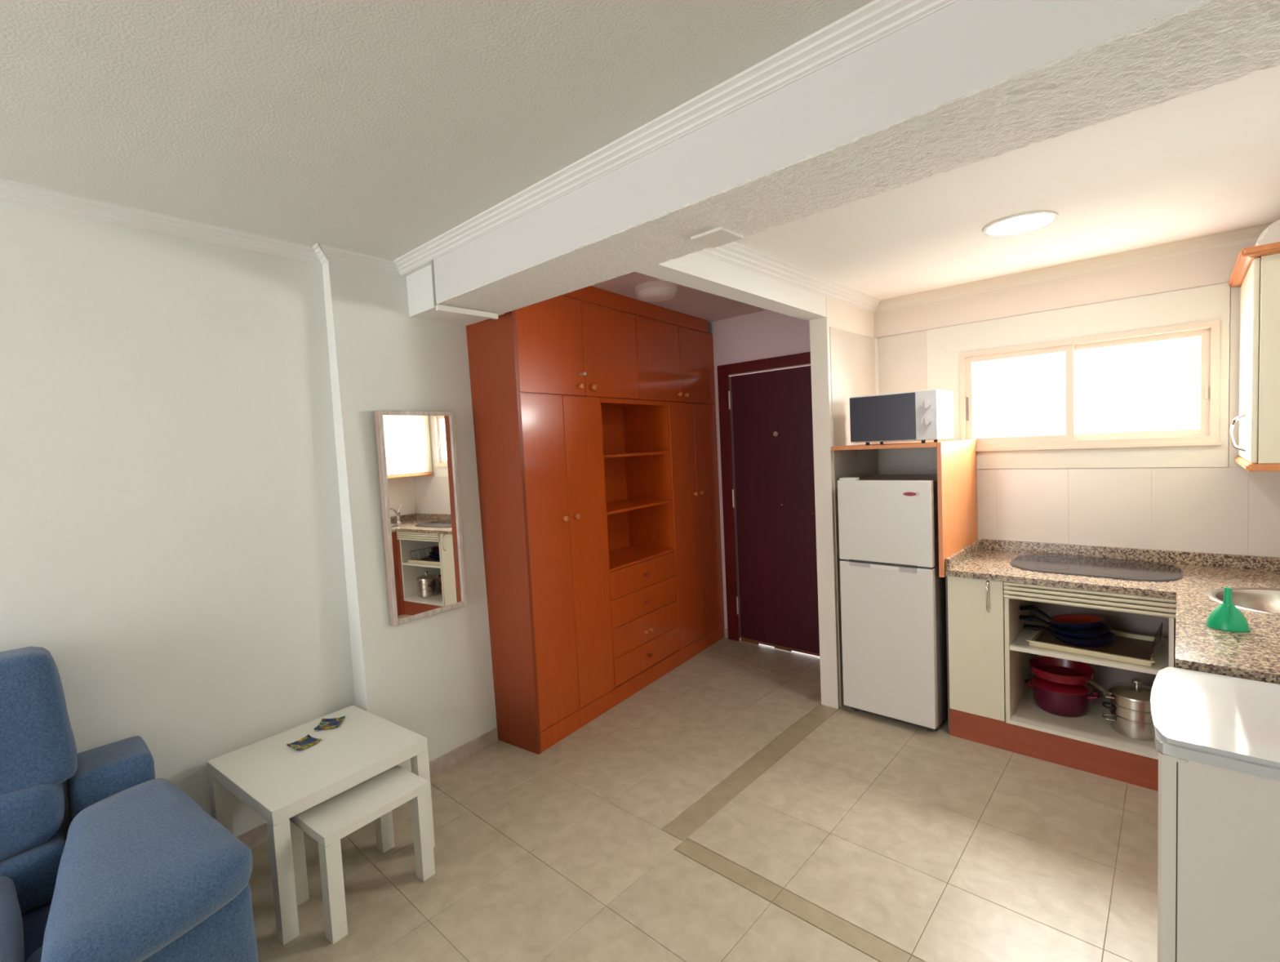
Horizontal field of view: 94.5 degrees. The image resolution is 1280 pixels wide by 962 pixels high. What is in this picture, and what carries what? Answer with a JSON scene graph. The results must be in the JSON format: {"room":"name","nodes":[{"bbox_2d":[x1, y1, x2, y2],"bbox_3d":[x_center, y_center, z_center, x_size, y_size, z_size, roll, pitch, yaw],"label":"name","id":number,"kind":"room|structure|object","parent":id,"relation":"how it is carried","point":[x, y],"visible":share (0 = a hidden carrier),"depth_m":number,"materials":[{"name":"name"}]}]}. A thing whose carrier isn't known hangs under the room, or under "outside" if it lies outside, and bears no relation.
{"room":"studio apartment","nodes":[
{"label":"studio apartment","id":0,"kind":"room"},
{"bbox_2d":[0,200,355,841],"bbox_3d":[-2.959,0.282,1.666,1.048,2.700,5.050,0,5,42],"label":"wall","id":1,"kind":"structure","parent":0,"point":[171,536],"depth_m":2.24,"materials":[{"name":"paint"}]},
{"bbox_2d":[0,177,321,264],"bbox_3d":[-1.740,-0.955,2.212,0.072,0.047,1.082,0,4,39],"label":"crown molding","id":2,"kind":"structure","parent":1,"relation":"attached to","point":[11,191],"depth_m":2.14,"materials":[{"name":"white paint"}]},
{"bbox_2d":[236,822,268,848],"bbox_3d":[-2.700,1.613,1.240,0.082,0.072,4.167,0,5,42],"label":"baseboard","id":3,"kind":"structure","parent":1,"relation":"attached to","point":[258,835],"depth_m":2.46,"materials":[{"name":"stone"}]},
{"bbox_2d":[322,260,497,771],"bbox_3d":[-1.190,0.164,3.036,0.412,2.600,0.705,0,5,42],"label":"wall","id":4,"kind":"structure","parent":0,"point":[431,677],"depth_m":2.84,"materials":[{"name":"paint"}]},
{"bbox_2d":[311,243,327,264],"bbox_3d":[-1.413,-0.994,2.598,0.163,0.047,0.062,0,5,42],"label":"crown molding","id":5,"kind":"structure","parent":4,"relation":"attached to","point":[317,247],"depth_m":2.58,"materials":[{"name":"white paint"}]},
{"bbox_2d":[319,242,405,276],"bbox_3d":[-1.258,-1.008,2.709,0.062,0.047,0.433,0,4,38],"label":"crown molding","id":6,"kind":"structure","parent":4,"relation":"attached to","point":[332,253],"depth_m":2.69,"materials":[{"name":"white paint"}]},
{"bbox_2d":[374,409,466,626],"bbox_3d":[-1.065,0.162,2.910,0.032,1.008,0.412,0,4,37],"label":"wall mirror","id":7,"kind":"object","parent":4,"relation":"attached to","point":[416,450],"visible":1,"depth_m":2.89,"materials":[{"name":"silver mirror"}]},
{"bbox_2d":[405,264,504,325],"bbox_3d":[-0.961,-0.992,2.958,0.445,0.347,0.335,0,5,42],"label":"stub","id":8,"kind":"object","parent":4,"relation":"attached to","point":[419,283],"visible":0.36,"depth_m":2.86,"materials":[{"name":"paint"}]},
{"bbox_2d":[428,727,497,777],"bbox_3d":[-1.010,1.426,2.988,0.036,0.072,0.713,0,4,37],"label":"baseboard","id":9,"kind":"structure","parent":4,"relation":"attached to","point":[453,757],"depth_m":3.08,"materials":[{"name":"stone"}]},
{"bbox_2d":[0,0,873,259],"bbox_3d":[-1.389,-0.957,-0.109,5.750,0.200,4.740,0,5,42],"label":"ceiling","id":10,"kind":"structure","parent":0,"point":[381,128],"depth_m":1.50,"materials":[{"name":"white paint"}]},
{"bbox_2d":[591,271,767,322],"bbox_3d":[-0.134,-1.264,3.834,2.282,0.180,2.280,0,5,42],"label":"ceiling","id":11,"kind":"structure","parent":0,"point":[710,307],"depth_m":3.96,"materials":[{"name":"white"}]},
{"bbox_2d":[634,280,677,302],"bbox_3d":[0.097,-1.131,3.555,0.260,0.073,0.260,0,5,42],"label":"ceiling light","id":12,"kind":"object","parent":11,"relation":"attached to","point":[651,291],"visible":0.98,"depth_m":3.47,"materials":[{"name":"white glass"}]},
{"bbox_2d":[248,636,1158,961],"bbox_3d":[-0.137,1.609,1.093,6.400,0.150,8.000,0,5,42],"label":"floor","id":13,"kind":"structure","parent":0,"point":[720,811],"depth_m":2.29,"materials":[{"name":"beige tile"}]},
{"bbox_2d":[0,646,258,961],"bbox_3d":[-1.982,1.090,1.245,1.037,1.044,1.867,0,5,42],"label":"recliner armchair","id":14,"kind":"object","parent":13,"relation":"on","point":[142,872],"visible":1,"depth_m":1.66,"materials":[{"name":"blue fabric"}]},
{"bbox_2d":[0,875,24,961],"bbox_3d":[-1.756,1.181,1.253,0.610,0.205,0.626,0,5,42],"label":"armrest","id":15,"kind":"object","parent":14,"relation":"on","point":[11,887],"depth_m":1.47,"materials":[{"name":"blue fabric"}]},
{"bbox_2d":[0,781,64,861],"bbox_3d":[-1.978,0.998,1.667,0.302,0.219,0.521,0,5,42],"label":"lumbar cushion","id":16,"kind":"object","parent":14,"relation":"on","point":[32,813],"depth_m":1.72,"materials":[{"name":"blue fabric"}]},
{"bbox_2d":[0,646,77,795],"bbox_3d":[-2.039,0.750,1.694,0.282,0.414,0.595,0,5,42],"label":"cushion","id":17,"kind":"object","parent":14,"relation":"on","point":[38,748],"depth_m":1.79,"materials":[{"name":"blue fabric"}]},
{"bbox_2d":[40,777,253,961],"bbox_3d":[-1.421,1.079,1.681,0.782,0.179,0.432,0,5,42],"label":"seat cushion","id":18,"kind":"object","parent":14,"relation":"on","point":[140,868],"depth_m":1.57,"materials":[{"name":"blue fabric"}]},
{"bbox_2d":[206,705,435,945],"bbox_3d":[-1.251,1.284,2.341,0.588,0.457,0.572,0,4,37],"label":"side table","id":19,"kind":"object","parent":13,"relation":"on","point":[278,781],"visible":0.75,"depth_m":2.22,"materials":[{"name":"white paint"}]},
{"bbox_2d":[286,733,320,750],"bbox_3d":[-1.345,1.049,2.366,0.088,0.015,0.088,-1,4,30],"label":"glass dish","id":20,"kind":"object","parent":19,"relation":"on","point":[308,740],"visible":1,"depth_m":2.37,"materials":[{"name":"multicoloured glass"}]},
{"bbox_2d":[314,715,345,729],"bbox_3d":[-1.328,1.039,2.532,0.094,0.015,0.094,-3,3,-9],"label":"glass dish","id":21,"kind":"object","parent":19,"relation":"on","point":[325,723],"visible":1,"depth_m":2.54,"materials":[{"name":"multicoloured glass"}]},
{"bbox_2d":[288,764,435,943],"bbox_3d":[-1.035,1.328,2.185,0.330,0.366,0.385,0,4,37],"label":"side table","id":22,"kind":"object","parent":13,"relation":"on","point":[375,798],"visible":0.7,"depth_m":2.12,"materials":[{"name":"white paint"}]},
{"bbox_2d":[466,285,724,754],"bbox_3d":[-0.122,0.089,3.988,0.444,2.533,2.130,0,4,35],"label":"wardrobe","id":23,"kind":"object","parent":13,"relation":"on","point":[594,408],"visible":0.97,"depth_m":3.44,"materials":[{"name":"brown wood"}]},
{"bbox_2d":[604,450,669,457],"bbox_3d":[-0.164,-0.173,3.967,0.384,0.016,0.736,0,4,35],"label":"shelf","id":24,"kind":"object","parent":23,"relation":"attached to","point":[607,454],"depth_m":4.19,"materials":[{"name":"brown wood"}]},
{"bbox_2d":[606,498,671,515],"bbox_3d":[-0.147,0.171,3.987,0.384,0.016,0.736,0,4,35],"label":"shelf","id":25,"kind":"object","parent":23,"relation":"attached to","point":[613,505],"depth_m":4.05,"materials":[{"name":"brown wood"}]},
{"bbox_2d":[608,545,674,571],"bbox_3d":[-0.128,0.519,4.007,0.388,0.015,0.736,0,4,35],"label":"shelf","id":26,"kind":"object","parent":23,"relation":"attached to","point":[621,557],"depth_m":4.04,"materials":[{"name":"brown wood"}]},
{"bbox_2d":[837,474,947,731],"bbox_3d":[1.505,0.638,3.393,0.493,1.352,0.556,0,5,42],"label":"fridge","id":27,"kind":"object","parent":13,"relation":"on","point":[893,593],"visible":0.97,"depth_m":3.17,"materials":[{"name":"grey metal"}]},
{"bbox_2d":[831,438,977,730],"bbox_3d":[1.565,0.542,3.453,0.576,1.531,0.708,0,5,42],"label":"surround","id":28,"kind":"object","parent":13,"relation":"on","point":[957,460],"visible":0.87,"depth_m":3.15,"materials":[{"name":"brown wood"}]},
{"bbox_2d":[831,439,965,450],"bbox_3d":[1.522,-0.209,3.415,0.557,0.022,0.708,0,5,42],"label":"shelf","id":29,"kind":"object","parent":28,"relation":"attached to","point":[944,445],"depth_m":3.16,"materials":[{"name":"brown wood"}]},
{"bbox_2d":[849,388,953,444],"bbox_3d":[1.419,-0.338,3.217,0.447,0.270,0.326,0,5,42],"label":"microwave","id":30,"kind":"object","parent":28,"relation":"on","point":[923,415],"visible":0.99,"depth_m":3.09,"materials":[{"name":"white paint"}]},
{"bbox_2d":[947,575,1005,721],"bbox_3d":[1.893,0.810,3.195,0.253,0.704,0.688,0,5,42],"label":"base cabinet","id":31,"kind":"object","parent":13,"relation":"on","point":[975,606],"visible":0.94,"depth_m":2.96,"materials":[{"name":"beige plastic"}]},
{"bbox_2d":[949,707,1158,791],"bbox_3d":[1.944,1.258,2.799,0.871,0.143,0.018,0,5,42],"label":"plinth","id":32,"kind":"object","parent":13,"relation":"on","point":[1141,771],"visible":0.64,"depth_m":2.77,"materials":[{"name":"laminate"}]},
{"bbox_2d":[1003,581,1176,759],"bbox_3d":[2.188,0.816,2.871,0.616,0.704,0.572,0,5,42],"label":"base cabinet","id":33,"kind":"object","parent":13,"relation":"on","point":[1136,614],"visible":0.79,"depth_m":2.85,"materials":[{"name":"beige laminate"}]},
{"bbox_2d":[1024,675,1100,717],"bbox_3d":[2.117,1.066,2.971,0.271,0.164,0.252,-3,3,1],"label":"casserole","id":34,"kind":"object","parent":33,"relation":"on","point":[1054,698],"visible":0.67,"depth_m":2.88,"materials":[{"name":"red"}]},
{"bbox_2d":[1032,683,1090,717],"bbox_3d":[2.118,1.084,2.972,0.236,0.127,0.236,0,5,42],"label":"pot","id":35,"kind":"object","parent":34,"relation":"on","point":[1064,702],"depth_m":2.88,"materials":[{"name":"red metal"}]},
{"bbox_2d":[1028,656,1109,693],"bbox_3d":[2.136,0.955,2.941,0.338,0.056,0.270,1,5,44],"label":"saucepan","id":36,"kind":"object","parent":34,"relation":"on","point":[1054,669],"visible":0.95,"depth_m":2.98,"materials":[{"name":"red metal"}]},
{"bbox_2d":[1009,620,1168,674],"bbox_3d":[2.186,0.792,2.871,0.576,0.018,0.532,0,5,42],"label":"shelf","id":37,"kind":"object","parent":33,"relation":"attached to","point":[1019,642],"depth_m":2.75,"materials":[{"name":"beige wood"}]},
{"bbox_2d":[1026,619,1163,666],"bbox_3d":[2.174,0.770,2.832,0.402,0.030,0.470,-6,5,-44],"label":"baking tray","id":38,"kind":"object","parent":33,"relation":"on","point":[1128,647],"visible":0.68,"depth_m":2.76,"materials":[{"name":"beige metal"}]},
{"bbox_2d":[1023,623,1116,647],"bbox_3d":[2.099,0.750,2.895,0.370,0.046,0.264,0,4,38],"label":"frying pan","id":39,"kind":"object","parent":38,"relation":"on","point":[1106,640],"visible":0.63,"depth_m":2.82,"materials":[{"name":"blue metal"}]},
{"bbox_2d":[1019,614,1111,639],"bbox_3d":[2.080,0.717,2.885,0.354,0.061,0.248,-2,4,19],"label":"frying pan","id":40,"kind":"object","parent":39,"relation":"on","point":[1102,630],"visible":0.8,"depth_m":2.85,"materials":[{"name":"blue metal"}]},
{"bbox_2d":[1019,604,1105,629],"bbox_3d":[2.104,0.673,2.933,0.227,0.079,0.345,-4,4,-15],"label":"frying pan","id":41,"kind":"object","parent":40,"relation":"on","point":[1068,621],"visible":0.99,"depth_m":2.92,"materials":[{"name":"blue metal"}]},
{"bbox_2d":[1150,622,1163,657],"bbox_3d":[2.349,0.732,2.690,0.041,0.099,0.340,0,5,42],"label":"wire rack","id":42,"kind":"object","parent":38,"relation":"on","point":[1157,634],"visible":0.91,"depth_m":2.68,"materials":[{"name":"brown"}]},
{"bbox_2d":[1102,677,1154,741],"bbox_3d":[2.282,1.030,2.714,0.201,0.250,0.222,-5,4,-27],"label":"stock pot","id":43,"kind":"object","parent":33,"relation":"on","point":[1130,709],"visible":0.72,"depth_m":2.67,"materials":[{"name":"silver metal"}]},
{"bbox_2d":[1151,666,1279,961],"bbox_3d":[1.599,0.999,1.397,0.595,0.862,0.553,0,5,42],"label":"washing machine","id":44,"kind":"object","parent":13,"relation":"on","point":[1216,737],"visible":1,"depth_m":1.33,"materials":[{"name":"metal"}]},
{"bbox_3d":[2.144,0.945,1.958,0.556,0.849,0.940,0,5,42],"label":"cabinet","id":45,"kind":"object","parent":13,"relation":"on","visible":0},
{"bbox_2d":[945,538,1279,684],"bbox_3d":[2.004,0.451,2.446,1.428,0.090,1.591,0,5,42],"label":"countertop","id":46,"kind":"structure","parent":45,"relation":"on","point":[1254,654],"depth_m":2.57,"materials":[{"name":"stone"}]},
{"bbox_2d":[1009,553,1182,581],"bbox_3d":[2.241,0.422,2.932,0.664,0.007,0.488,0,5,42],"label":"cooktop","id":47,"kind":"object","parent":46,"relation":"in","point":[1094,566],"visible":1,"depth_m":2.89,"materials":[{"name":"grey"}]},
{"bbox_2d":[1205,586,1249,631],"bbox_3d":[1.979,0.427,1.990,0.106,0.135,0.106,0,5,42],"label":"funnel","id":48,"kind":"object","parent":46,"relation":"on","point":[1226,616],"visible":1,"depth_m":1.97,"materials":[{"name":"teal plastic"}]},
{"bbox_2d":[1206,586,1279,615],"bbox_3d":[2.452,0.536,2.222,0.464,0.164,0.464,0,5,42],"label":"sink","id":49,"kind":"object","parent":46,"relation":"in","point":[1264,600],"visible":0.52,"depth_m":2.40,"materials":[{"name":"silver metal"}]},
{"bbox_2d":[634,251,826,320],"bbox_3d":[0.503,-1.046,2.808,0.121,0.364,1.453,0,5,42],"label":"lintel","id":50,"kind":"object","parent":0,"point":[696,270],"visible":0.36,"depth_m":2.70,"materials":[{"name":"white paint"}]},
{"bbox_2d":[697,241,879,312],"bbox_3d":[0.812,-1.035,3.007,0.068,0.066,2.160,0,5,42],"label":"crown molding","id":51,"kind":"structure","parent":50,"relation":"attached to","point":[735,253],"depth_m":2.91,"materials":[{"name":"white paint"}]},
{"bbox_2d":[809,296,878,708],"bbox_3d":[1.291,-0.044,3.659,0.109,2.700,0.707,0,5,42],"label":"wall partition","id":52,"kind":"structure","parent":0,"point":[842,361],"depth_m":3.44,"materials":[{"name":"beige paint"}]},
{"bbox_2d":[433,0,1279,314],"bbox_3d":[0.791,-1.027,1.325,4.365,0.452,0.353,0,5,42],"label":"ceiling beam","id":53,"kind":"structure","parent":0,"point":[967,82],"depth_m":1.40,"materials":[{"name":"white paint"}]},
{"bbox_2d":[431,259,435,306],"bbox_3d":[-0.930,-0.894,2.678,0.010,0.205,0.018,0,5,42],"label":"trim","id":54,"kind":"structure","parent":53,"relation":"attached to","point":[432,260],"depth_m":2.67,"materials":[{"name":"grey paint"}]},
{"bbox_2d":[435,304,497,319],"bbox_3d":[-0.806,-0.791,2.773,0.020,0.024,0.318,0,5,42],"label":"trim","id":55,"kind":"structure","parent":53,"relation":"attached to","point":[438,307],"depth_m":2.76,"materials":[{"name":"white paint"}]},
{"bbox_2d":[394,0,959,275],"bbox_3d":[0.512,-1.053,1.323,4.576,0.132,0.099,0,5,42],"label":"crown molding","id":56,"kind":"structure","parent":53,"relation":"attached to","point":[877,20],"depth_m":1.60,"materials":[{"name":"white paint"}]},
{"bbox_2d":[690,226,743,248],"bbox_3d":[0.258,-0.812,1.974,0.123,0.010,0.130,0,5,42],"label":"trim","id":57,"kind":"structure","parent":53,"relation":"attached to","point":[719,236],"depth_m":1.96,"materials":[{"name":"white paint"}]},
{"bbox_2d":[707,241,1279,658],"bbox_3d":[2.152,-0.072,3.440,6.200,2.700,0.148,0,5,42],"label":"wall","id":58,"kind":"structure","parent":0,"point":[1231,509],"depth_m":3.14,"materials":[{"name":"white paint"}]},
{"bbox_2d":[724,627,728,637],"bbox_3d":[0.709,1.233,4.797,0.050,0.075,0.012,0,5,42],"label":"baseboard","id":59,"kind":"structure","parent":58,"relation":"attached to","point":[726,631],"depth_m":4.80,"materials":[{"name":"stone"}]},
{"bbox_2d":[716,351,819,656],"bbox_3d":[1.065,0.186,4.365,1.050,2.180,0.128,0,5,42],"label":"door","id":60,"kind":"structure","parent":58,"relation":"in","point":[765,405],"depth_m":4.43,"materials":[{"name":"brown wood"}]},
{"bbox_2d":[874,337,879,442],"bbox_3d":[1.538,-0.585,3.835,0.016,0.675,0.018,0,5,42],"label":"trim","id":61,"kind":"structure","parent":58,"relation":"attached to","point":[876,354],"depth_m":3.82,"materials":[{"name":"white paint"}]},
{"bbox_2d":[926,282,1230,469],"bbox_3d":[2.261,-0.495,3.198,1.314,0.853,0.012,0,5,42],"label":"trim","id":62,"kind":"structure","parent":58,"relation":"attached to","point":[1211,302],"depth_m":3.09,"materials":[{"name":"beige"}]},
{"bbox_2d":[959,319,1222,451],"bbox_3d":[2.322,-0.464,3.155,1.120,0.585,0.070,0,5,42],"label":"window","id":63,"kind":"structure","parent":58,"relation":"in","point":[1208,433],"depth_m":3.07,"materials":[{"name":"beige wood"}]},
{"bbox_2d":[734,64,1279,299],"bbox_3d":[1.591,-1.206,2.305,2.168,0.290,2.220,0,5,42],"label":"ceiling","id":64,"kind":"structure","parent":0,"point":[1205,162],"depth_m":2.24,"materials":[{"name":"white paint"}]},
{"bbox_2d":[982,209,1058,235],"bbox_3d":[1.570,-1.064,2.447,0.268,0.011,0.268,0,5,42],"label":"recessed light","id":65,"kind":"object","parent":64,"relation":"in","point":[1018,223],"visible":1,"depth_m":2.43,"materials":[{"name":"white paint"}]},
{"bbox_2d":[986,213,1053,234],"bbox_3d":[1.570,-1.065,2.447,0.228,0.005,0.228,0,5,42],"label":"diffuser","id":66,"kind":"object","parent":65,"relation":"attached to","point":[1018,223],"depth_m":2.44,"materials":[{"name":"white plastic"}]},
{"bbox_2d":[874,221,1275,312],"bbox_3d":[2.232,-1.111,3.116,2.014,0.062,0.075,0,5,42],"label":"crown molding","id":67,"kind":"structure","parent":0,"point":[1247,234],"depth_m":3.06,"materials":[{"name":"beige paint"}]},
{"bbox_3d":[2.264,0.035,1.554,0.150,2.700,2.510,0,5,42],"label":"wall","id":68,"kind":"structure","parent":0,"visible":0},
{"bbox_2d":[1228,241,1279,471],"bbox_3d":[2.637,-0.477,2.364,0.394,0.835,0.709,0,5,42],"label":"upper cabinet","id":69,"kind":"object","parent":68,"relation":"attached to","point":[1256,268],"visible":1,"depth_m":2.22,"materials":[{"name":"beige laminate"}]},
{"bbox_2d":[1254,218,1279,245],"bbox_3d":[2.680,-0.969,2.366,0.320,0.140,0.460,0,5,42],"label":"box","id":70,"kind":"object","parent":69,"relation":"on","point":[1271,234],"visible":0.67,"depth_m":2.28,"materials":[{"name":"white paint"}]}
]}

